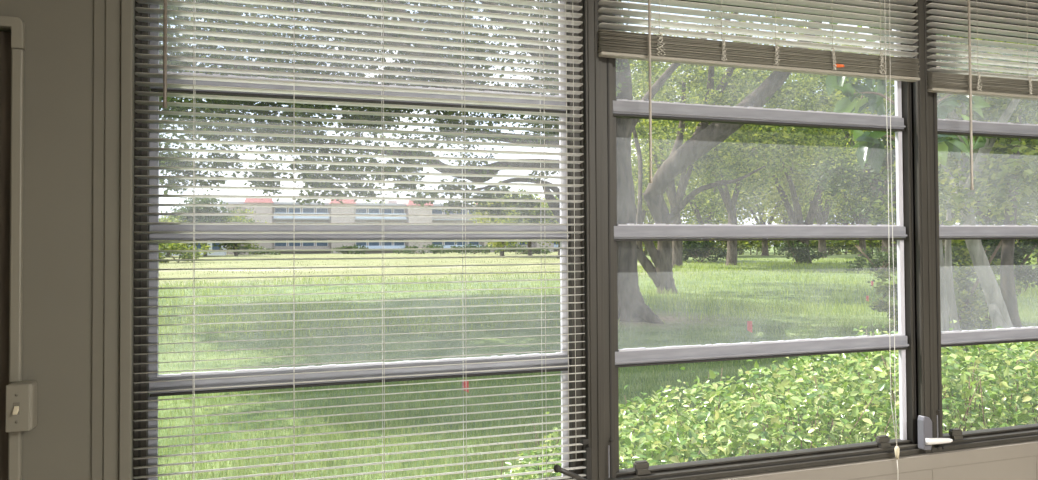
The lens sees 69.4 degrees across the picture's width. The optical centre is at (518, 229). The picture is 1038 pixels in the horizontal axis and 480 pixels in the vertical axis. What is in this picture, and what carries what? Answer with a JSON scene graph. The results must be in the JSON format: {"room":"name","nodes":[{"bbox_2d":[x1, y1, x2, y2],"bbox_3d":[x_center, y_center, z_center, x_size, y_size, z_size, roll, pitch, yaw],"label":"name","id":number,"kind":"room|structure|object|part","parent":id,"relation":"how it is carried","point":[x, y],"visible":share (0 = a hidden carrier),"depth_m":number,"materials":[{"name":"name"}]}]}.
{"room":"classroom","nodes":[
{"label":"classroom","id":0,"kind":"room"},
{"bbox_2d":[0,0,1037,479],"bbox_3d":[0.630,0.312,2.072,6.300,2.550,0.090,0,-1,-18],"label":"wall","id":1,"kind":"structure","parent":0,"point":[59,52],"depth_m":1.52,"materials":[{"name":"beige paint"}]},
{"bbox_2d":[0,31,10,479],"bbox_3d":[-1.468,0.588,1.343,0.952,1.984,0.104,0,-1,-18],"label":"door","id":2,"kind":"structure","parent":1,"relation":"in","point":[5,36],"depth_m":1.51,"materials":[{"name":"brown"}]},
{"bbox_2d":[0,16,25,479],"bbox_3d":[-1.461,0.571,1.316,1.015,1.986,0.019,0,-1,-18],"label":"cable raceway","id":3,"kind":"object","parent":1,"relation":"attached to","point":[17,26],"visible":0.91,"depth_m":1.48,"materials":[{"name":"brown plastic"}]},
{"bbox_2d":[6,381,36,431],"bbox_3d":[-0.972,0.345,1.464,0.045,0.093,0.054,0,-1,-18],"label":"light switch","id":4,"kind":"object","parent":1,"relation":"attached to","point":[21,397],"visible":1,"depth_m":1.45,"materials":[{"name":"brown plastic"}]},
{"bbox_2d":[91,0,105,479],"bbox_3d":[-0.858,0.310,1.529,0.022,2.550,0.005,0,-1,-18],"label":"trim","id":5,"kind":"structure","parent":1,"relation":"attached to","point":[99,5],"depth_m":1.53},
{"bbox_2d":[103,0,133,479],"bbox_3d":[-0.821,0.310,1.535,0.052,2.550,0.018,0,-1,-18],"label":"trim","id":6,"kind":"structure","parent":1,"relation":"attached to","point":[119,14],"depth_m":1.54,"materials":[{"name":"paint"}]},
{"bbox_2d":[133,0,590,479],"bbox_3d":[-0.309,-0.089,1.727,1.064,1.511,0.165,0,-1,-18],"label":"window","id":7,"kind":"structure","parent":1,"relation":"in","point":[148,330],"depth_m":1.74,"materials":[{"name":"beige metal"}]},
{"bbox_3d":[-0.339,-0.322,1.778,0.968,0.034,0.036,0,-1,-18],"label":"awning sash","id":8,"kind":"part","parent":7,"relation":"part of","materials":[{"name":"grey metal"}]},
{"bbox_3d":[-0.335,0.334,1.766,0.968,0.034,0.036,0,-1,-18],"label":"awning sash","id":9,"kind":"part","parent":7,"relation":"part of","materials":[{"name":"grey metal"}]},
{"bbox_3d":[-0.337,0.006,1.772,0.968,0.034,0.036,0,-1,-18],"label":"awning sash","id":10,"kind":"part","parent":7,"relation":"part of","materials":[{"name":"grey metal"}]},
{"bbox_2d":[133,0,585,479],"bbox_3d":[-0.318,-0.097,1.718,1.014,1.455,0.046,0,-1,-18],"label":"blind","id":11,"kind":"object","parent":7,"relation":"attached to","point":[165,3],"visible":0.99,"depth_m":1.71,"materials":[{"name":"beige metal"}]},
{"bbox_3d":[-0.693,-0.089,1.600,0.001,1.411,0.029,0,-1,-18],"label":"ladder cord","id":12,"kind":"part","parent":11,"relation":"part of","materials":[{"name":"white fabric"}]},
{"bbox_3d":[-0.499,-0.089,1.665,0.001,1.411,0.029,0,-1,-18],"label":"ladder cord","id":13,"kind":"part","parent":11,"relation":"part of","materials":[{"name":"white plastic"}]},
{"bbox_3d":[-0.313,-0.089,1.726,0.001,1.411,0.029,0,-1,-18],"label":"ladder cord","id":14,"kind":"part","parent":11,"relation":"part of","materials":[{"name":"white fabric"}]},
{"bbox_3d":[-0.131,-0.089,1.786,0.001,1.411,0.029,0,-1,-18],"label":"ladder cord","id":15,"kind":"part","parent":11,"relation":"part of","materials":[{"name":"white fabric"}]},
{"bbox_3d":[0.059,-0.089,1.849,0.001,1.411,0.029,0,-1,-18],"label":"ladder cord","id":16,"kind":"part","parent":11,"relation":"part of","materials":[{"name":"white fabric"}]},
{"bbox_3d":[0.128,-0.115,1.854,0.020,1.360,0.002,0,-1,-18],"label":"lift cord","id":17,"kind":"part","parent":11,"relation":"part of","materials":[{"name":"white fabric"}]},
{"bbox_3d":[-0.334,0.632,1.760,0.968,0.010,0.036,0,-1,-18],"label":"awning sash","id":18,"kind":"part","parent":7,"relation":"part of","materials":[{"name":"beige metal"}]},
{"bbox_3d":[0.090,0.562,1.768,0.018,0.018,0.018,-1,-1,14],"label":"knob","id":19,"kind":"part","parent":7,"relation":"part of","materials":[{"name":"grey metal"}]},
{"bbox_3d":[0.146,0.611,1.824,0.030,0.108,0.167,-1,-1,38],"label":"crank handle","id":20,"kind":"part","parent":7,"relation":"part of","materials":[{"name":"grey metal"}]},
{"bbox_2d":[583,0,601,479],"bbox_3d":[0.180,-0.091,1.925,0.036,1.505,0.058,0,-1,-18],"label":"window frame","id":21,"kind":"structure","parent":1,"relation":"attached to","point":[590,7],"depth_m":1.90,"materials":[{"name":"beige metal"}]},
{"bbox_2d":[598,0,922,479],"bbox_3d":[0.692,-0.090,2.106,1.051,1.505,0.075,0,-1,-18],"label":"window","id":22,"kind":"structure","parent":1,"relation":"in","point":[612,358],"depth_m":2.08,"materials":[{"name":"beige metal"}]},
{"bbox_2d":[598,0,919,468],"bbox_3d":[0.698,0.004,2.052,1.035,1.656,0.046,0,-1,-18],"label":"blind","id":23,"kind":"object","parent":22,"relation":"attached to","point":[649,47],"visible":1,"depth_m":2.07,"materials":[{"name":"beige"}]},
{"bbox_3d":[0.361,-0.622,1.958,0.030,0.344,0.034,0,-1,-18],"label":"ladder cord","id":24,"kind":"part","parent":23,"relation":"part of","materials":[{"name":"beige fabric"}]},
{"bbox_3d":[0.541,-0.622,2.018,0.021,0.344,0.034,0,-1,-18],"label":"ladder cord","id":25,"kind":"part","parent":23,"relation":"part of","materials":[{"name":"beige fabric"}]},
{"bbox_3d":[0.693,-0.447,2.067,1.032,0.010,0.027,0,-1,-18],"label":"rail","id":26,"kind":"part","parent":23,"relation":"part of","materials":[{"name":"beige"}]},
{"bbox_3d":[0.700,-0.622,2.070,0.021,0.344,0.034,0,-1,-18],"label":"ladder cord","id":27,"kind":"part","parent":23,"relation":"part of","materials":[{"name":"beige fabric"}]},
{"bbox_3d":[0.882,-0.622,2.131,0.019,0.344,0.034,0,-1,-18],"label":"ladder cord","id":28,"kind":"part","parent":23,"relation":"part of","materials":[{"name":"beige fabric"}]},
{"bbox_3d":[1.044,-0.622,2.184,0.026,0.344,0.034,0,-1,-18],"label":"ladder cord","id":29,"kind":"part","parent":23,"relation":"part of","materials":[{"name":"beige fabric"}]},
{"bbox_3d":[1.074,0.019,2.163,0.024,1.626,0.002,0,-1,-18],"label":"lift cord","id":30,"kind":"part","parent":23,"relation":"part of","materials":[{"name":"white fabric"}]},
{"bbox_3d":[0.699,-0.322,2.122,0.969,0.034,0.036,0,-1,-18],"label":"awning sash","id":31,"kind":"part","parent":22,"relation":"part of","materials":[{"name":"grey metal"}]},
{"bbox_3d":[0.701,0.006,2.116,0.969,0.034,0.036,0,-1,-18],"label":"awning sash","id":32,"kind":"part","parent":22,"relation":"part of","materials":[{"name":"grey metal"}]},
{"bbox_3d":[0.703,0.334,2.110,0.969,0.034,0.036,0,-1,-18],"label":"awning sash","id":33,"kind":"part","parent":22,"relation":"part of","materials":[{"name":"grey metal"}]},
{"bbox_3d":[0.705,0.633,2.104,0.969,0.010,0.036,0,-1,-18],"label":"awning sash","id":34,"kind":"part","parent":22,"relation":"part of","materials":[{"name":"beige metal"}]},
{"bbox_2d":[910,0,933,453],"bbox_3d":[1.202,-0.090,2.263,0.041,1.505,0.058,0,-1,-18],"label":"window frame","id":35,"kind":"structure","parent":1,"relation":"attached to","point":[920,94],"depth_m":2.24,"materials":[{"name":"beige metal"}]},
{"bbox_2d":[848,455,1037,479],"bbox_3d":[0.742,1.095,2.044,3.244,0.782,0.002,0,-1,-18],"label":"trim","id":36,"kind":"structure","parent":1,"relation":"attached to","point":[1035,455],"depth_m":2.23,"materials":[{"name":"brown wood"}]},
{"bbox_2d":[918,0,1037,451],"bbox_3d":[1.715,-0.090,2.425,1.159,1.505,0.112,0,-1,-18],"label":"window","id":37,"kind":"structure","parent":1,"relation":"in","point":[930,432],"depth_m":2.31,"materials":[{"name":"beige metal"}]},
{"bbox_3d":[1.194,0.595,2.205,0.033,0.099,0.024,0,-1,-18],"label":"operator plate","id":38,"kind":"part","parent":37,"relation":"part of","materials":[{"name":"grey metal"}]},
{"bbox_3d":[1.215,0.592,2.216,0.013,0.073,0.018,0,-1,-18],"label":"plate","id":39,"kind":"part","parent":37,"relation":"part of","materials":[{"name":"grey metal"}]},
{"bbox_3d":[1.233,0.617,2.202,0.098,0.022,0.020,0,-1,-18],"label":"lever arm","id":40,"kind":"part","parent":37,"relation":"part of","materials":[{"name":"white metal"}]},
{"bbox_2d":[926,0,1037,189],"bbox_3d":[1.684,-0.472,2.389,0.964,0.704,0.046,0,-1,-18],"label":"blind","id":41,"kind":"object","parent":37,"relation":"attached to","point":[940,80],"visible":1,"depth_m":2.31,"materials":[{"name":"beige plastic"}]},
{"bbox_3d":[1.396,-0.608,2.300,0.023,0.371,0.034,0,-1,-18],"label":"ladder cord","id":42,"kind":"part","parent":41,"relation":"part of","materials":[{"name":"beige fabric"}]},
{"bbox_3d":[1.682,-0.419,2.394,0.961,0.010,0.027,0,-1,-18],"label":"rail","id":43,"kind":"part","parent":41,"relation":"part of","materials":[{"name":"beige"}]},
{"bbox_3d":[1.597,-0.608,2.367,0.017,0.371,0.034,0,-1,-18],"label":"ladder cord","id":44,"kind":"part","parent":41,"relation":"part of","materials":[{"name":"beige fabric"}]},
{"bbox_3d":[1.733,-0.321,2.465,0.969,0.034,0.036,0,-1,-18],"label":"awning sash","id":45,"kind":"part","parent":37,"relation":"part of","materials":[{"name":"grey metal"}]},
{"bbox_3d":[1.735,0.007,2.458,0.969,0.034,0.036,0,-1,-18],"label":"awning sash","id":46,"kind":"part","parent":37,"relation":"part of","materials":[{"name":"grey metal"}]},
{"bbox_3d":[1.736,0.335,2.452,0.969,0.034,0.036,0,-1,-18],"label":"awning sash","id":47,"kind":"part","parent":37,"relation":"part of","materials":[{"name":"grey metal"}]},
{"bbox_3d":[1.738,0.634,2.446,0.969,0.010,0.036,0,-1,-18],"label":"awning sash","id":48,"kind":"part","parent":37,"relation":"part of","materials":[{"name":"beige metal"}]},
{"label":"outside","id":49,"kind":"structure","parent":0,"visible":0},
{"bbox_2d":[149,246,1037,479],"bbox_3d":[0.069,4.955,174.725,550.000,0.200,328.180,0,-1,-18],"label":"ground","id":50,"kind":"structure","parent":49,"point":[668,319],"depth_m":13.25,"materials":[{"name":"green plant"}]},
{"bbox_2d":[150,209,202,256],"bbox_3d":[-52.184,0.923,111.651,10.399,8.378,10.157,0,-1,-18],"label":"tree","id":51,"kind":"object","parent":50,"relation":"on","point":[175,220],"visible":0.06,"depth_m":112.24,"materials":[{"name":"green plant"}]},
{"bbox_2d":[159,240,212,262],"bbox_3d":[-33.454,2.031,74.077,6.075,2.544,5.321,0,-1,-18],"label":"bush","id":52,"kind":"object","parent":50,"relation":"on","point":[168,246],"visible":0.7,"depth_m":73.61,"materials":[{"name":"green plant"}]},
{"bbox_2d":[159,209,228,255],"bbox_3d":[-60.285,0.527,131.746,17.212,8.288,9.200,0,-1,-18],"label":"house","id":53,"kind":"structure","parent":50,"relation":"on","point":[163,210],"depth_m":129.89,"materials":[{"name":"white paint"}]},
{"bbox_2d":[159,190,246,255],"bbox_3d":[-49.455,-0.968,117.837,13.651,10.699,15.749,0,-1,-18],"label":"tree","id":54,"kind":"object","parent":50,"relation":"on","point":[198,209],"visible":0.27,"depth_m":115.86,"materials":[{"name":"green plant"}]},
{"bbox_2d":[211,207,266,255],"bbox_3d":[-45.412,0.333,119.601,10.095,8.294,8.803,0,-1,-18],"label":"tree","id":55,"kind":"object","parent":50,"relation":"on","point":[238,219],"visible":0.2,"depth_m":119.69,"materials":[{"name":"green plant"}]},
{"bbox_2d":[237,244,280,254],"bbox_3d":[-47.191,3.581,134.530,8.564,2.171,8.755,0,-1,-18],"label":"bush","id":56,"kind":"object","parent":50,"relation":"on","point":[257,247],"visible":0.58,"depth_m":134.40,"materials":[{"name":"green plant"}]},
{"bbox_2d":[332,244,368,253],"bbox_3d":[-31.884,3.641,140.932,7.466,2.003,7.209,0,-1,-18],"label":"bush","id":57,"kind":"object","parent":50,"relation":"on","point":[355,245],"visible":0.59,"depth_m":139.43,"materials":[{"name":"green plant"}]},
{"bbox_2d":[223,194,557,254],"bbox_3d":[-20.857,-1.201,160.119,78.253,12.387,15.800,0,-1,-18],"label":"apartment building","id":58,"kind":"structure","parent":50,"relation":"on","point":[248,201],"depth_m":149.28,"materials":[{"name":"beige paint"}]},
{"bbox_3d":[-46.484,2.601,146.266,2.073,1.900,0.070,0,-1,-18],"label":"pane","id":59,"kind":"part","parent":58,"relation":"part of","materials":[{"name":"blue glass"}]},
{"bbox_3d":[-46.519,-3.398,146.383,2.073,1.800,0.070,0,-1,-18],"label":"pane","id":60,"kind":"part","parent":58,"relation":"part of","materials":[{"name":"blue glass"}]},
{"bbox_3d":[-44.004,2.602,147.088,2.073,1.900,0.070,0,-1,-18],"label":"pane","id":61,"kind":"part","parent":58,"relation":"part of","materials":[{"name":"blue"}]},
{"bbox_3d":[-44.039,-3.397,147.205,2.073,1.800,0.070,0,-1,-18],"label":"pane","id":62,"kind":"part","parent":58,"relation":"part of","materials":[{"name":"blue glass"}]},
{"bbox_3d":[-42.310,3.434,146.129,10.452,0.620,0.080,0,-1,-18],"label":"balcony rail","id":63,"kind":"part","parent":58,"relation":"part of","materials":[{"name":"white metal"}]},
{"bbox_3d":[-42.347,-2.840,146.252,10.452,1.070,0.080,0,-1,-18],"label":"balcony rail","id":64,"kind":"part","parent":58,"relation":"part of","materials":[{"name":"blue"}]},
{"bbox_3d":[-41.523,2.603,147.909,2.073,1.900,0.070,0,-1,-18],"label":"pane","id":65,"kind":"part","parent":58,"relation":"part of","materials":[{"name":"blue glass"}]},
{"bbox_3d":[-41.558,-3.395,148.026,2.073,1.800,0.070,0,-1,-18],"label":"pane","id":66,"kind":"part","parent":58,"relation":"part of","materials":[{"name":"blue glass"}]},
{"bbox_3d":[-39.078,-3.394,148.848,2.073,1.800,0.070,0,-1,-18],"label":"pane","id":67,"kind":"part","parent":58,"relation":"part of","materials":[{"name":"blue glass"}]},
{"bbox_3d":[-39.042,2.605,148.731,2.073,1.900,0.070,0,-1,-18],"label":"pane","id":68,"kind":"part","parent":58,"relation":"part of","materials":[{"name":"blue glass"}]},
{"bbox_3d":[-31.795,2.609,151.131,2.009,1.900,0.070,0,-1,-18],"label":"pane","id":69,"kind":"part","parent":58,"relation":"part of","materials":[{"name":"blue glass"}]},
{"bbox_3d":[-31.830,-3.390,151.248,2.009,1.800,0.070,0,-1,-18],"label":"pane","id":70,"kind":"part","parent":58,"relation":"part of","materials":[{"name":"blue glass"}]},
{"bbox_3d":[-29.375,2.611,151.933,2.009,1.900,0.070,0,-1,-18],"label":"pane","id":71,"kind":"part","parent":58,"relation":"part of","materials":[{"name":"blue glass"}]},
{"bbox_3d":[-29.410,-3.388,152.049,2.009,1.800,0.070,0,-1,-18],"label":"pane","id":72,"kind":"part","parent":58,"relation":"part of","materials":[{"name":"blue glass"}]},
{"bbox_3d":[-27.749,-2.832,151.086,10.196,1.070,0.080,0,-1,-18],"label":"balcony rail","id":73,"kind":"part","parent":58,"relation":"part of","materials":[{"name":"blue"}]},
{"bbox_3d":[-27.712,3.442,150.964,10.196,0.620,0.080,0,-1,-18],"label":"balcony rail","id":74,"kind":"part","parent":58,"relation":"part of","materials":[{"name":"blue"}]},
{"bbox_3d":[-26.955,2.612,152.734,2.009,1.900,0.070,0,-1,-18],"label":"pane","id":75,"kind":"part","parent":58,"relation":"part of","materials":[{"name":"blue"}]},
{"bbox_3d":[-26.991,-3.387,152.851,2.009,1.800,0.070,0,-1,-18],"label":"pane","id":76,"kind":"part","parent":58,"relation":"part of","materials":[{"name":"blue"}]},
{"bbox_3d":[-24.535,2.613,153.535,2.009,1.900,0.070,0,-1,-18],"label":"pane","id":77,"kind":"part","parent":58,"relation":"part of","materials":[{"name":"blue glass"}]},
{"bbox_3d":[-24.571,-3.385,153.652,2.009,1.800,0.070,0,-1,-18],"label":"pane","id":78,"kind":"part","parent":58,"relation":"part of","materials":[{"name":"blue glass"}]},
{"bbox_3d":[-17.039,-3.381,156.147,2.082,1.800,0.070,0,-1,-18],"label":"pane","id":79,"kind":"part","parent":58,"relation":"part of","materials":[{"name":"blue"}]},
{"bbox_3d":[-14.515,2.619,156.854,2.082,1.900,0.070,0,-1,-18],"label":"pane","id":80,"kind":"part","parent":58,"relation":"part of","materials":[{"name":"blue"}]},
{"bbox_3d":[-12.854,-2.823,156.019,10.487,1.070,0.080,0,-1,-18],"label":"balcony rail","id":81,"kind":"part","parent":58,"relation":"part of","materials":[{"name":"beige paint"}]},
{"bbox_3d":[-12.818,3.451,155.897,10.487,0.620,0.080,0,-1,-18],"label":"balcony rail","id":82,"kind":"part","parent":58,"relation":"part of","materials":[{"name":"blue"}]},
{"bbox_3d":[-12.026,2.621,157.678,2.082,1.900,0.070,0,-1,-18],"label":"pane","id":83,"kind":"part","parent":58,"relation":"part of","materials":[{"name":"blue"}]},
{"bbox_3d":[-9.537,2.622,158.502,2.082,1.900,0.070,0,-1,-18],"label":"pane","id":84,"kind":"part","parent":58,"relation":"part of","materials":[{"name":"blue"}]},
{"bbox_2d":[159,253,675,286],"bbox_3d":[-19.098,2.990,72.673,107.879,0.387,89.951,0,-1,-18],"label":"dry grass","id":85,"kind":"structure","parent":50,"relation":"on","point":[261,272],"depth_m":49.64,"materials":[{"name":"plant"}]},
{"bbox_2d":[393,243,451,253],"bbox_3d":[-17.009,3.235,132.300,10.727,2.269,9.705,0,-1,-18],"label":"bush","id":86,"kind":"object","parent":50,"relation":"on","point":[432,245],"visible":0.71,"depth_m":132.93,"materials":[{"name":"green plant"}]},
{"bbox_2d":[150,0,737,323],"bbox_3d":[-4.988,-5.629,17.687,28.742,15.734,17.514,-1,-1,34],"label":"shade tree","id":87,"kind":"object","parent":50,"relation":"on","point":[631,304],"visible":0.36,"depth_m":12.62,"materials":[{"name":"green plant"}]},
{"bbox_2d":[462,381,468,392],"bbox_3d":[-0.547,1.617,7.613,0.070,0.200,0.019,0,-1,-10],"label":"flag","id":88,"kind":"object","parent":50,"relation":"on","point":[466,383],"visible":0.68,"depth_m":7.61,"materials":[{"name":"red plastic"}]},
{"bbox_2d":[450,242,499,253],"bbox_3d":[-7.536,3.078,127.648,9.527,2.175,7.088,0,-1,-18],"label":"bush","id":89,"kind":"object","parent":50,"relation":"on","point":[469,245],"visible":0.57,"depth_m":126.75,"materials":[{"name":"green plant"}]},
{"bbox_2d":[468,186,524,255],"bbox_3d":[-2.365,-1.084,100.151,9.901,9.655,9.224,0,-1,-18],"label":"tree","id":90,"kind":"object","parent":50,"relation":"on","point":[497,244],"visible":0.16,"depth_m":99.34,"materials":[{"name":"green plant"}]},
{"bbox_2d":[486,243,551,253],"bbox_3d":[0.203,2.942,117.623,9.554,2.073,7.650,0,-1,-18],"label":"bush","id":91,"kind":"object","parent":50,"relation":"on","point":[537,251],"visible":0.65,"depth_m":116.53,"materials":[{"name":"green plant"}]},
{"bbox_2d":[494,188,557,255],"bbox_3d":[1.280,-0.940,92.159,10.877,9.129,9.812,0,-1,-18],"label":"tree","id":92,"kind":"object","parent":50,"relation":"on","point":[515,220],"visible":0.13,"depth_m":91.42,"materials":[{"name":"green plant"}]},
{"bbox_2d":[525,188,559,257],"bbox_3d":[4.597,-1.094,83.524,10.234,8.869,9.060,0,-1,-18],"label":"tree","id":93,"kind":"object","parent":50,"relation":"on","point":[555,196],"visible":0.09,"depth_m":83.59,"materials":[{"name":"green plant"}]},
{"bbox_2d":[158,254,1037,340],"bbox_3d":[24.352,2.128,46.513,105.659,0.581,47.244,0,-1,-18],"label":"grass","id":94,"kind":"structure","parent":50,"relation":"on","point":[1034,290],"depth_m":21.06,"materials":[{"name":"green plant"}]},
{"bbox_2d":[634,158,690,223],"bbox_3d":[21.576,-4.804,124.080,19.287,17.920,19.060,0,-1,-18],"label":"tree","id":95,"kind":"object","parent":50,"relation":"on","point":[647,211],"visible":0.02,"depth_m":122.17,"materials":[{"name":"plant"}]},
{"bbox_2d":[631,119,696,261],"bbox_3d":[11.254,-4.275,66.169,11.371,14.712,10.193,-1,-1,36],"label":"tree","id":96,"kind":"object","parent":50,"relation":"on","point":[644,206],"visible":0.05,"depth_m":64.89,"materials":[{"name":"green plant"}]},
{"bbox_2d":[631,64,766,267],"bbox_3d":[10.361,-4.737,48.060,9.714,14.837,10.814,0,-1,-8],"label":"tree","id":97,"kind":"object","parent":50,"relation":"on","point":[674,198],"visible":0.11,"depth_m":47.76,"materials":[{"name":"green plant"}]},
{"bbox_2d":[633,135,775,256],"bbox_3d":[20.865,-5.587,88.784,17.391,18.002,18.450,0,-1,-18],"label":"tree","id":98,"kind":"object","parent":50,"relation":"on","point":[698,206],"visible":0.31,"depth_m":86.10,"materials":[{"name":"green plant"}]},
{"bbox_2d":[682,241,726,262],"bbox_3d":[14.862,1.565,62.316,5.597,2.416,5.063,-1,-1,27],"label":"bush","id":99,"kind":"object","parent":50,"relation":"on","point":[693,249],"visible":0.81,"depth_m":62.05,"materials":[{"name":"green plant"}]},
{"bbox_2d":[664,137,771,224],"bbox_3d":[30.363,-6.340,119.910,20.283,20.632,22.030,0,-1,-18],"label":"tree","id":100,"kind":"object","parent":50,"relation":"on","point":[746,212],"visible":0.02,"depth_m":117.76,"materials":[{"name":"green plant"}]},
{"bbox_2d":[653,68,805,264],"bbox_3d":[14.229,-4.922,51.700,12.871,15.184,10.130,0,-1,-18],"label":"tree","id":101,"kind":"object","parent":50,"relation":"on","point":[731,257],"visible":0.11,"depth_m":51.66,"materials":[{"name":"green plant"}]},
{"bbox_2d":[747,321,751,332],"bbox_3d":[3.888,1.677,12.656,0.103,0.290,0.019,0,-1,-13],"label":"flag","id":102,"kind":"object","parent":50,"relation":"on","point":[749,323],"visible":0.91,"depth_m":12.66,"materials":[{"name":"red plastic"}]},
{"bbox_2d":[701,145,816,255],"bbox_3d":[31.118,-5.012,95.432,20.316,16.965,17.651,0,-1,-18],"label":"tree","id":103,"kind":"object","parent":50,"relation":"on","point":[760,221],"visible":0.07,"depth_m":94.42,"materials":[{"name":"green plant"}]},
{"bbox_2d":[483,317,1037,479],"bbox_3d":[2.862,1.072,4.663,6.174,1.169,1.910,0,-1,-18],"label":"hedge","id":104,"kind":"object","parent":50,"relation":"on","point":[754,415],"visible":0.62,"depth_m":4.09,"materials":[{"name":"green plant"}]},
{"bbox_2d":[628,10,894,293],"bbox_3d":[7.964,-5.684,25.055,12.258,15.652,12.460,-1,-1,9],"label":"shade tree","id":105,"kind":"object","parent":50,"relation":"on","point":[707,135],"visible":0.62,"depth_m":23.15,"materials":[{"name":"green plant"}]},
{"bbox_2d":[773,238,828,264],"bbox_3d":[20.152,1.445,53.934,3.410,2.242,3.237,0,-1,-18],"label":"bush","id":106,"kind":"object","parent":50,"relation":"on","point":[797,249],"visible":0.97,"depth_m":53.49,"materials":[{"name":"green plant"}]},
{"bbox_2d":[756,166,852,251],"bbox_3d":[46.844,-7.999,125.221,20.995,24.040,20.775,0,-1,-18],"label":"tree","id":107,"kind":"object","parent":50,"relation":"on","point":[784,222],"visible":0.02,"depth_m":125.55,"materials":[{"name":"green plant"}]},
{"bbox_2d":[730,20,893,263],"bbox_3d":[20.906,-6.139,54.726,13.780,17.876,12.086,-1,-1,20],"label":"tree","id":108,"kind":"object","parent":50,"relation":"on","point":[796,217],"visible":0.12,"depth_m":55.08,"materials":[{"name":"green plant"}]},
{"bbox_2d":[780,93,865,257],"bbox_3d":[30.881,-6.049,78.352,12.664,18.404,12.504,0,-1,-31],"label":"tree","id":109,"kind":"object","parent":50,"relation":"on","point":[821,217],"visible":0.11,"depth_m":77.60,"materials":[{"name":"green plant"}]},
{"bbox_2d":[642,218,1019,255],"bbox_3d":[42.552,0.806,99.360,63.327,5.204,24.766,0,-1,-18],"label":"hedgerow","id":110,"kind":"object","parent":50,"relation":"on","point":[835,246],"visible":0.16,"depth_m":99.17,"materials":[{"name":"green plant"}]},
{"bbox_2d":[803,183,875,252],"bbox_3d":[51.897,-6.149,117.614,22.563,22.287,24.063,0,-1,-18],"label":"tree","id":111,"kind":"object","parent":50,"relation":"on","point":[839,217],"visible":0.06,"depth_m":118.05,"materials":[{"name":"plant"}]},
{"bbox_2d":[796,138,894,255],"bbox_3d":[38.303,-6.099,86.321,18.315,18.704,15.778,0,-1,-4],"label":"tree","id":112,"kind":"object","parent":50,"relation":"on","point":[862,243],"visible":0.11,"depth_m":84.75,"materials":[{"name":"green plant"}]},
{"bbox_2d":[826,75,894,114],"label":"plant","id":113,"kind":"object","parent":50,"relation":"on","point":[873,99],"depth_m":5.62,"materials":[{"name":"green plant"}]},
{"bbox_2d":[787,35,951,270],"bbox_3d":[19.924,-4.434,39.913,9.714,13.887,11.450,0,-1,-4],"label":"tree","id":114,"kind":"object","parent":50,"relation":"on","point":[837,182],"visible":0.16,"depth_m":39.93,"materials":[{"name":"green plant"}]},
{"bbox_2d":[844,245,896,273],"bbox_3d":[17.364,1.317,35.981,3.171,1.657,3.281,0,-1,-18],"label":"bush","id":115,"kind":"object","parent":50,"relation":"on","point":[883,257],"visible":0.69,"depth_m":35.98,"materials":[{"name":"green plant"}]},
{"bbox_2d":[850,130,894,173],"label":"plant","id":116,"kind":"object","parent":50,"relation":"on","point":[870,149],"depth_m":5.40,"materials":[{"name":"green plant"}]},
{"bbox_2d":[877,146,959,245],"bbox_3d":[37.410,-5.010,66.123,15.234,15.736,14.346,0,-1,-30],"label":"tree","id":117,"kind":"object","parent":50,"relation":"on","point":[952,214],"visible":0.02,"depth_m":65.73,"materials":[{"name":"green plant"}]},
{"bbox_2d":[858,55,996,257],"bbox_3d":[24.258,-4.453,38.604,12.824,13.632,11.742,-1,-1,35],"label":"tree","id":118,"kind":"object","parent":50,"relation":"on","point":[979,213],"visible":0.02,"depth_m":37.81,"materials":[{"name":"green plant"}]},
{"bbox_2d":[850,29,1037,364],"bbox_3d":[7.122,-1.752,11.201,4.003,7.330,10.598,-1,-1,37],"label":"tree","id":119,"kind":"object","parent":50,"relation":"on","point":[1009,178],"visible":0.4,"depth_m":9.41,"materials":[{"name":"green plant"}]},
{"bbox_2d":[867,240,1030,331],"bbox_3d":[6.877,0.898,12.033,2.330,1.694,2.143,0,-1,-18],"label":"bush","id":120,"kind":"object","parent":50,"relation":"on","point":[969,308],"visible":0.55,"depth_m":11.83,"materials":[{"name":"green plant"}]},
{"bbox_2d":[885,35,1037,266],"bbox_3d":[20.672,-3.734,29.860,11.275,11.963,10.235,0,-1,-21],"label":"tree","id":121,"kind":"object","parent":50,"relation":"on","point":[893,96],"visible":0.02,"depth_m":30.08,"materials":[{"name":"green plant"}]},
{"bbox_2d":[938,134,985,165],"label":"plant","id":122,"kind":"object","parent":50,"relation":"on","point":[953,145],"depth_m":5.70,"materials":[{"name":"green plant"}]},
{"bbox_2d":[937,94,990,119],"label":"plant","id":123,"kind":"object","parent":50,"relation":"on","point":[946,105],"depth_m":5.52,"materials":[{"name":"green plant"}]},
{"bbox_2d":[943,210,1037,323],"bbox_3d":[8.372,0.712,13.600,2.477,2.138,2.492,-1,-1,18],"label":"bush","id":124,"kind":"object","parent":50,"relation":"on","point":[1023,271],"visible":0.34,"depth_m":13.10,"materials":[{"name":"green plant"}]},
{"bbox_2d":[945,120,1036,240],"bbox_3d":[62.287,-8.094,99.636,20.088,23.564,18.975,0,-1,-18],"label":"tree","id":125,"kind":"object","parent":50,"relation":"on","point":[959,214],"visible":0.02,"depth_m":100.43,"materials":[{"name":"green plant"}]},
{"bbox_2d":[979,241,1037,294],"bbox_3d":[14.579,1.131,22.202,2.492,1.656,1.578,-1,-1,32],"label":"bush","id":126,"kind":"object","parent":50,"relation":"on","point":[1035,265],"visible":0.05,"depth_m":21.92,"materials":[{"name":"green plant"}]}
]}

